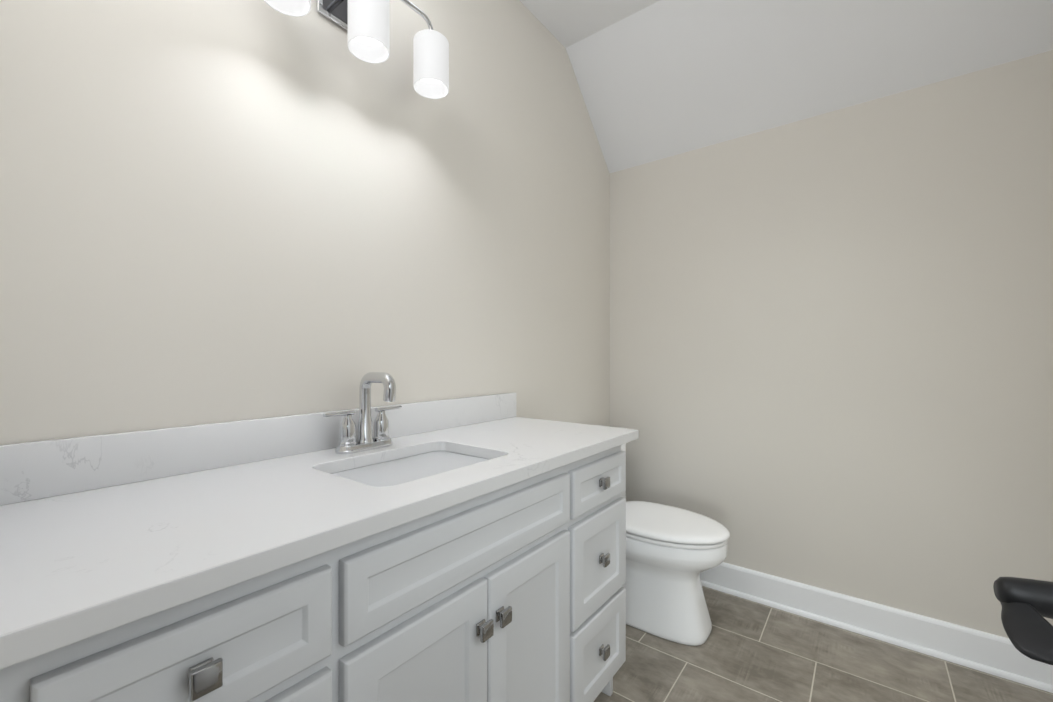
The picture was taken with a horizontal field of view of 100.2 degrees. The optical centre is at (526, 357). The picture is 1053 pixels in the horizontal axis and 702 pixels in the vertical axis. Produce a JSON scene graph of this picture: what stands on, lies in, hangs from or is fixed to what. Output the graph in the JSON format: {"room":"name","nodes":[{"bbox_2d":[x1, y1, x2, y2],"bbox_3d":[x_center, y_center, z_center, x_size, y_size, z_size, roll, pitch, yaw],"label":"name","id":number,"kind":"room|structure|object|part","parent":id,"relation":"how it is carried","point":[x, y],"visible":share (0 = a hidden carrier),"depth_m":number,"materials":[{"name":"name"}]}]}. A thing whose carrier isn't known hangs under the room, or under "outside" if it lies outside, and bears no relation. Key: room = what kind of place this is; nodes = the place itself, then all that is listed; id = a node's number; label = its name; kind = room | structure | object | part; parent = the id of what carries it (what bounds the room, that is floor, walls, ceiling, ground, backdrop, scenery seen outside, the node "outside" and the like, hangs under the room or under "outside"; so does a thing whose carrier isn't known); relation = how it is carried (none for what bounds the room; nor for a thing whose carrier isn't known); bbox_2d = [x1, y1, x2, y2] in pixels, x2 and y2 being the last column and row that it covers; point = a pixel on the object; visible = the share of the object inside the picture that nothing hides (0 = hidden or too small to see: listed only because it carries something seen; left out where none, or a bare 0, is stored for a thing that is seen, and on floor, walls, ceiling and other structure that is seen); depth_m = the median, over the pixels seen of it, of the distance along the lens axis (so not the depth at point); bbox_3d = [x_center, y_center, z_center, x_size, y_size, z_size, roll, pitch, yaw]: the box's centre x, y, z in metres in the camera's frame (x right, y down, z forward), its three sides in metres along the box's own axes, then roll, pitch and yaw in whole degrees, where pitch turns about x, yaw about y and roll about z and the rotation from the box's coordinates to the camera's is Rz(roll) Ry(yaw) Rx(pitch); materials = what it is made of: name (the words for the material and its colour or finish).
{"room":"bathroom","nodes":[
{"label":"bathroom","id":0,"kind":"room"},
{"bbox_2d":[0,393,515,503],"bbox_3d":[-0.488,0.199,1.272,0.020,0.100,1.440,0,0,38],"label":"backsplash","id":1,"kind":"structure","parent":0,"relation":"attached to","point":[28,470],"depth_m":0.94,"materials":[{"name":"white stone"}]},
{"bbox_2d":[0,0,609,444],"bbox_3d":[-0.268,-0.339,1.659,0.100,2.974,2.527,0,0,38],"label":"wall","id":2,"kind":"structure","parent":0,"point":[222,210],"depth_m":1.12,"materials":[{"name":"paint"}]},
{"bbox_2d":[264,0,448,98],"bbox_3d":[-0.448,-0.938,1.183,0.191,0.263,0.524,0,0,38],"label":"sconce","id":3,"kind":"object","parent":2,"relation":"attached to","point":[365,24],"visible":1,"depth_m":1.20,"materials":[{"name":"white glass"}]},
{"bbox_3d":[-0.542,-0.877,0.990,0.104,0.143,0.104,0,0,38],"label":"lamp shade","id":4,"kind":"part","parent":3,"relation":"part of","materials":[{"name":"white glass"}]},
{"bbox_3d":[-0.515,-0.999,1.234,0.002,0.114,0.114,0,0,38],"label":"plate","id":5,"kind":"part","parent":3,"relation":"part of","materials":[{"name":"silver metal"}]},
{"bbox_3d":[-0.414,-0.878,1.156,0.104,0.143,0.104,0,0,38],"label":"lamp shade","id":6,"kind":"part","parent":3,"relation":"part of","materials":[{"name":"white glass"}]},
{"bbox_3d":[-0.286,-0.878,1.323,0.104,0.143,0.104,0,0,38],"label":"lamp shade","id":7,"kind":"part","parent":3,"relation":"part of","materials":[{"name":"white glass"}]},
{"bbox_2d":[520,0,659,47],"bbox_3d":[0.334,-1.565,0.897,1.780,0.080,1.855,0,0,38],"label":"ceiling","id":8,"kind":"structure","parent":0,"point":[566,23],"depth_m":1.96,"materials":[{"name":"paint"}]},
{"bbox_2d":[566,0,1052,172],"bbox_3d":[1.060,-1.334,1.841,1.780,0.544,0.528,0,0,38],"label":"ceiling slope","id":9,"kind":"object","parent":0,"point":[660,79],"visible":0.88,"depth_m":1.88,"materials":[{"name":"paint"}]},
{"bbox_2d":[594,586,1052,701],"bbox_3d":[0.020,1.180,0.494,1.980,0.060,4.027,0,0,38],"label":"floor","id":10,"kind":"structure","parent":0,"point":[749,651],"depth_m":1.62,"materials":[{"name":"tile"}]},
{"bbox_2d":[0,436,638,701],"bbox_3d":[-0.288,0.714,1.084,0.565,0.870,1.380,0,0,38],"label":"bathroom vanity","id":11,"kind":"object","parent":10,"relation":"on","point":[468,549],"depth_m":0.78,"materials":[{"name":"grey paint"}]},
{"bbox_2d":[0,416,638,655],"bbox_3d":[-0.274,0.264,1.108,0.558,0.031,1.440,0,0,38],"label":"countertop","id":12,"kind":"structure","parent":11,"relation":"on","point":[69,560],"depth_m":0.69,"materials":[{"name":"white stone"}]},
{"bbox_2d":[328,372,399,455],"bbox_3d":[-0.401,0.144,1.169,0.157,0.210,0.164,0,0,38],"label":"faucet","id":13,"kind":"object","parent":12,"relation":"on","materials":[{"name":"silver metal"}]},
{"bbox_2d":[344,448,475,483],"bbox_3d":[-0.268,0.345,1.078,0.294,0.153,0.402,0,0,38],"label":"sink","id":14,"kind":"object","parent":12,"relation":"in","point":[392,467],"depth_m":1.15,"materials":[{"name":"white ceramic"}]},
{"bbox_2d":[598,425,729,645],"bbox_3d":[0.517,0.755,1.982,0.736,0.785,0.444,0,0,38],"label":"toilet","id":15,"kind":"object","parent":10,"relation":"on","point":[672,553],"visible":0.6,"depth_m":1.80,"materials":[{"name":"white ceramic"}]},
{"bbox_3d":[0.306,0.654,2.144,0.204,0.585,0.444,0,0,38],"label":"tank","id":16,"kind":"part","parent":15,"relation":"part of","materials":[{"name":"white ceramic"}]},
{"bbox_3d":[0.558,0.948,1.951,0.616,0.400,0.372,0,0,38],"label":"bowl","id":17,"kind":"part","parent":15,"relation":"part of","materials":[{"name":"white ceramic"}]},
{"bbox_3d":[0.604,0.739,1.915,0.501,0.016,0.374,0,0,38],"label":"seat","id":18,"kind":"part","parent":15,"relation":"part of","materials":[{"name":"white plastic"}]},
{"bbox_3d":[0.603,0.712,1.916,0.519,0.029,0.382,0,0,38],"label":"lid","id":19,"kind":"part","parent":15,"relation":"part of","materials":[{"name":"white plastic"}]},
{"bbox_2d":[610,50,1052,637],"bbox_3d":[1.218,-0.108,2.048,1.780,2.510,0.100,0,0,38],"label":"wall","id":20,"kind":"structure","parent":0,"point":[830,350],"depth_m":1.84,"materials":[{"name":"paint"}]},
{"bbox_2d":[700,562,1052,692],"bbox_3d":[1.178,1.080,2.000,1.780,0.135,0.028,0,0,38],"label":"baseboard","id":21,"kind":"structure","parent":20,"relation":"attached to","point":[996,655],"depth_m":1.78,"materials":[{"name":"white paint"}]},
{"bbox_3d":[-0.076,0.121,-0.018,0.770,2.060,0.104,0,0,38],"label":"door frame","id":22,"kind":"structure","parent":0,"visible":0},
{"label":"door","id":23,"kind":"structure","parent":22,"relation":"attached to","visible":0},
{"bbox_2d":[993,577,1052,664],"bbox_3d":[0.548,0.236,0.382,0.193,0.072,0.121,0,0,38],"label":"door handle","id":24,"kind":"object","parent":23,"relation":"attached to","point":[1027,605],"depth_m":0.42,"materials":[{"name":"black metal"}]}
]}

